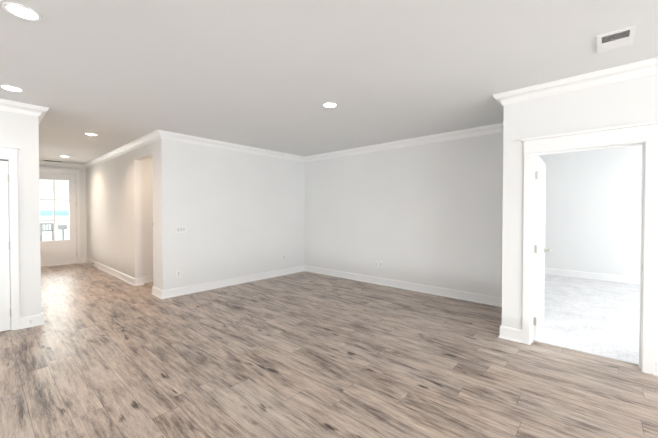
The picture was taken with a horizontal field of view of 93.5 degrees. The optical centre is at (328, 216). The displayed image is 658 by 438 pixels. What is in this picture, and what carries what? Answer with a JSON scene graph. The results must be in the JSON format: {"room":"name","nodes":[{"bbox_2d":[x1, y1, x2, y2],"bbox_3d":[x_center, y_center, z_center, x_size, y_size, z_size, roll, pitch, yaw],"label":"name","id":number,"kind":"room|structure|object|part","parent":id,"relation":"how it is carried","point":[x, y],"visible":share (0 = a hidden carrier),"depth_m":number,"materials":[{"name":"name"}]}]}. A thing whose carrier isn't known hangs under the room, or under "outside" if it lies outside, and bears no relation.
{"room":"empty living room","nodes":[
{"label":"empty living room","id":0,"kind":"room"},
{"bbox_2d":[0,110,40,316],"bbox_3d":[-5.346,0.024,2.088,0.120,2.740,4.970,1,1,42],"label":"wall","id":1,"kind":"structure","parent":0,"point":[19,130],"depth_m":3.82,"materials":[{"name":"paint"}]},
{"bbox_2d":[0,160,10,331],"bbox_3d":[-4.106,0.349,3.433,0.179,2.030,0.774,1,1,42],"label":"closet door","id":2,"kind":"structure","parent":1,"relation":"in","point":[5,320],"depth_m":3.68,"materials":[{"name":"paint"}]},
{"bbox_2d":[0,145,20,330],"bbox_3d":[-4.134,0.338,3.458,0.122,2.068,0.816,1,1,42],"label":"door frame","id":3,"kind":"structure","parent":1,"relation":"attached to","point":[9,237],"depth_m":3.72,"materials":[{"name":"paint"}]},
{"bbox_2d":[20,312,44,328],"bbox_3d":[-5.701,1.265,5.801,5.607,0.137,0.470,1,1,42],"label":"baseboard","id":4,"kind":"structure","parent":1,"relation":"attached to","point":[37,319],"depth_m":3.85,"materials":[{"name":"paint"}]},
{"bbox_2d":[43,166,86,257],"bbox_3d":[-7.388,-0.076,8.214,0.150,2.740,1.720,1,1,42],"label":"wall","id":5,"kind":"structure","parent":0,"point":[83,229],"depth_m":8.66,"materials":[{"name":"paint"}]},
{"bbox_2d":[39,172,76,265],"bbox_3d":[-7.301,0.059,8.226,0.097,2.444,0.904,1,1,42],"label":"front door","id":6,"kind":"structure","parent":5,"relation":"in","point":[55,252],"depth_m":8.35,"materials":[{"name":"paint"}]},
{"bbox_3d":[-7.321,-0.182,8.240,0.007,1.626,0.630,1,1,42],"label":"glass","id":7,"kind":"part","parent":6,"relation":"part of","materials":[{"name":"clear glass"}]},
{"bbox_2d":[39,166,80,262],"bbox_3d":[-7.327,-0.009,8.248,0.201,2.604,1.116,1,1,42],"label":"door frame","id":8,"kind":"structure","parent":5,"relation":"attached to","point":[59,170],"depth_m":8.55,"materials":[{"name":"paint"}]},
{"bbox_2d":[86,140,159,288],"bbox_3d":[-4.797,-0.056,6.983,5.360,2.740,0.120,1,1,42],"label":"wall","id":9,"kind":"structure","parent":0,"point":[114,211],"depth_m":6.54,"materials":[{"name":"paint"}]},
{"bbox_2d":[84,258,136,285],"bbox_3d":[-5.303,1.240,7.340,4.157,0.137,0.060,1,1,42],"label":"baseboard","id":10,"kind":"structure","parent":9,"relation":"attached to","point":[122,276],"depth_m":6.94,"materials":[{"name":"paint"}]},
{"bbox_2d":[151,286,160,298],"bbox_3d":[-2.912,1.274,5.235,0.442,0.137,0.032,1,1,42],"label":"baseboard","id":11,"kind":"structure","parent":9,"relation":"attached to","point":[156,292],"depth_m":5.24,"materials":[{"name":"paint"}]},
{"bbox_2d":[0,57,657,168],"bbox_3d":[-1.928,-1.290,2.181,16.000,0.115,9.680,1,1,42],"label":"crown molding","id":12,"kind":"structure","parent":9,"relation":"attached to","point":[640,69],"depth_m":4.80,"materials":[{"name":"paint"}]},
{"bbox_2d":[141,157,152,275],"bbox_3d":[-2.743,-0.063,7.406,0.130,2.740,3.240,1,1,42],"label":"wall","id":13,"kind":"structure","parent":0,"point":[147,215],"depth_m":6.25,"materials":[{"name":"paint"}]},
{"bbox_2d":[139,275,152,283],"bbox_3d":[-2.720,1.240,7.321,0.045,0.137,3.110,1,1,42],"label":"baseboard","id":14,"kind":"structure","parent":13,"relation":"attached to","point":[145,279],"depth_m":6.24,"materials":[{"name":"paint"}]},
{"bbox_2d":[158,139,304,289],"bbox_3d":[-1.669,-0.046,6.372,0.130,2.740,3.360,1,1,42],"label":"wall","id":15,"kind":"structure","parent":0,"point":[237,214],"depth_m":5.92,"materials":[{"name":"paint"}]},
{"bbox_2d":[176,226,185,232],"bbox_3d":[-2.530,0.214,5.294,0.018,0.117,0.162,1,1,42],"label":"light switch","id":16,"kind":"object","parent":15,"relation":"attached to","point":[180,229],"visible":1,"depth_m":5.29,"materials":[{"name":"white plastic"}]},
{"bbox_2d":[161,265,304,298],"bbox_3d":[-1.677,1.257,6.265,0.027,0.137,3.212,1,1,42],"label":"baseboard","id":17,"kind":"structure","parent":15,"relation":"attached to","point":[174,292],"depth_m":5.92,"materials":[{"name":"paint"}]},
{"bbox_2d":[0,263,657,437],"bbox_3d":[-1.936,1.442,2.232,16.280,0.100,9.940,1,1,42],"label":"floor","id":18,"kind":"structure","parent":0,"point":[99,353],"depth_m":2.79,"materials":[{"name":"brown wood"}]},
{"bbox_2d":[0,0,657,164],"bbox_3d":[-0.817,-1.418,3.445,16.280,0.100,13.310,1,1,42],"label":"ceiling","id":19,"kind":"structure","parent":0,"point":[273,75],"depth_m":2.73,"materials":[{"name":"paint"}]},
{"bbox_2d":[0,85,23,91],"bbox_3d":[-3.365,-1.362,3.281,0.184,0.008,0.184,1,1,42],"label":"recessed light","id":20,"kind":"object","parent":19,"relation":"in","point":[11,88],"visible":0.98,"depth_m":3.27,"materials":[{"name":"white"}]},
{"bbox_2d":[2,2,41,20],"bbox_3d":[-2.008,-1.341,2.026,0.184,0.008,0.184,1,1,42],"label":"recessed light","id":21,"kind":"object","parent":19,"relation":"in","point":[22,11],"visible":1,"depth_m":2.02,"materials":[{"name":"white"}]},
{"bbox_2d":[84,133,97,135],"bbox_3d":[-4.020,-1.394,5.226,0.184,0.008,0.184,1,1,42],"label":"recessed light","id":22,"kind":"object","parent":19,"relation":"in","point":[90,134],"visible":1,"depth_m":5.22,"materials":[{"name":"white"}]},
{"bbox_2d":[323,102,336,107],"bbox_3d":[0.012,-1.370,3.795,0.184,0.008,0.184,1,1,42],"label":"recessed light","id":23,"kind":"object","parent":19,"relation":"in","point":[329,105],"visible":1,"depth_m":3.80,"materials":[{"name":"white plastic"}]},
{"bbox_2d":[597,25,635,52],"bbox_3d":[2.177,-1.339,2.352,0.210,0.022,0.310,1,1,42],"label":"ceiling vent","id":24,"kind":"object","parent":19,"relation":"in","point":[623,37],"visible":0.98,"depth_m":2.34,"materials":[{"name":"white metal"}]},
{"bbox_2d":[305,132,502,296],"bbox_3d":[0.649,-0.048,6.473,6.180,2.740,0.130,1,1,42],"label":"wall","id":25,"kind":"structure","parent":0,"point":[429,214],"depth_m":5.58,"materials":[{"name":"paint"}]},
{"bbox_2d":[305,265,501,306],"bbox_3d":[1.105,1.262,5.985,4.560,0.137,0.027,1,1,42],"label":"baseboard","id":26,"kind":"structure","parent":25,"relation":"attached to","point":[462,295],"depth_m":5.59,"materials":[{"name":"paint"}]},
{"bbox_2d":[502,74,657,359],"bbox_3d":[4.229,0.033,1.568,5.950,2.740,0.130,1,1,42],"label":"wall","id":27,"kind":"structure","parent":0,"point":[631,101],"depth_m":3.23,"materials":[{"name":"paint"}]},
{"bbox_2d":[498,325,510,338],"bbox_3d":[2.357,1.295,3.981,0.027,0.137,1.272,1,1,42],"label":"baseboard","id":28,"kind":"structure","parent":27,"relation":"attached to","point":[503,329],"depth_m":3.49,"materials":[{"name":"paint"}]},
{"bbox_2d":[533,156,550,339],"bbox_3d":[2.514,0.345,3.712,0.179,2.030,0.845,1,1,42],"label":"bedroom door","id":29,"kind":"structure","parent":27,"relation":"in","point":[539,238],"depth_m":3.54,"materials":[{"name":"paint"}]},
{"bbox_3d":[2.262,0.348,3.396,0.038,1.707,0.038,1,1,42],"label":"bedroom door hinges","id":30,"kind":"part","parent":29,"relation":"part of","materials":[{"name":"silver metal"}]},
{"bbox_2d":[533,340,638,365],"bbox_3d":[2.572,1.374,3.150,0.840,0.006,0.024,1,1,42],"label":"trim","id":31,"kind":"structure","parent":27,"relation":"attached to","point":[587,353],"depth_m":3.11,"materials":[{"name":"beige wood"}]},
{"bbox_2d":[521,120,657,374],"bbox_3d":[2.512,0.271,3.065,1.046,2.214,0.181,1,1,42],"label":"door frame","id":32,"kind":"structure","parent":27,"relation":"attached to","point":[647,132],"depth_m":2.82,"materials":[{"name":"paint"}]},
{"bbox_2d":[653,359,657,375],"bbox_3d":[4.624,1.342,1.134,4.755,0.137,0.027,1,1,42],"label":"baseboard","id":33,"kind":"structure","parent":27,"relation":"attached to","point":[655,370],"depth_m":2.70,"materials":[{"name":"paint"}]},
{"bbox_2d":[534,274,639,364],"bbox_3d":[4.680,1.401,4.395,6.260,0.112,4.660,1,1,42],"label":"floor carpet","id":34,"kind":"object","parent":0,"point":[595,317],"visible":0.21,"depth_m":4.19,"materials":[{"name":"white carpet"}]},
{"bbox_2d":[537,145,641,276],"bbox_3d":[6.184,-0.041,6.065,6.260,2.740,0.130,1,1,42],"label":"wall","id":35,"kind":"structure","parent":0,"point":[593,211],"depth_m":6.50,"materials":[{"name":"paint"}]},
{"bbox_2d":[545,268,639,283],"bbox_3d":[6.131,1.249,6.027,6.000,0.137,0.027,1,1,42],"label":"baseboard","id":36,"kind":"structure","parent":35,"relation":"attached to","point":[602,276],"depth_m":6.49,"materials":[{"name":"paint"}]},
{"label":"outside","id":37,"kind":"structure","parent":0,"visible":0},
{"bbox_2d":[39,179,68,240],"bbox_3d":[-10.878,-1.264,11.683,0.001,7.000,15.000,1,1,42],"label":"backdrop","id":38,"kind":"structure","parent":37,"point":[61,213],"depth_m":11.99,"materials":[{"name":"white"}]},
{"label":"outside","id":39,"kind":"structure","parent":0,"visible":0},
{"bbox_3d":[-9.397,1.339,9.741,4.850,0.100,8.000,1,1,42],"label":"porch","id":40,"kind":"object","parent":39,"visible":0},
{"bbox_2d":[40,223,53,240],"bbox_3d":[-9.032,0.740,9.908,0.040,1.093,0.326,1,1,42],"label":"railing","id":41,"kind":"object","parent":40,"relation":"on","point":[42,226],"depth_m":9.87,"materials":[{"name":"grey"}]},
{"bbox_2d":[58,225,66,239],"bbox_3d":[-8.867,0.774,10.290,0.300,1.012,0.200,1,1,42],"label":"mailbox","id":42,"kind":"object","parent":40,"relation":"on","point":[61,227],"depth_m":10.19,"materials":[{"name":"grey"}]}
]}

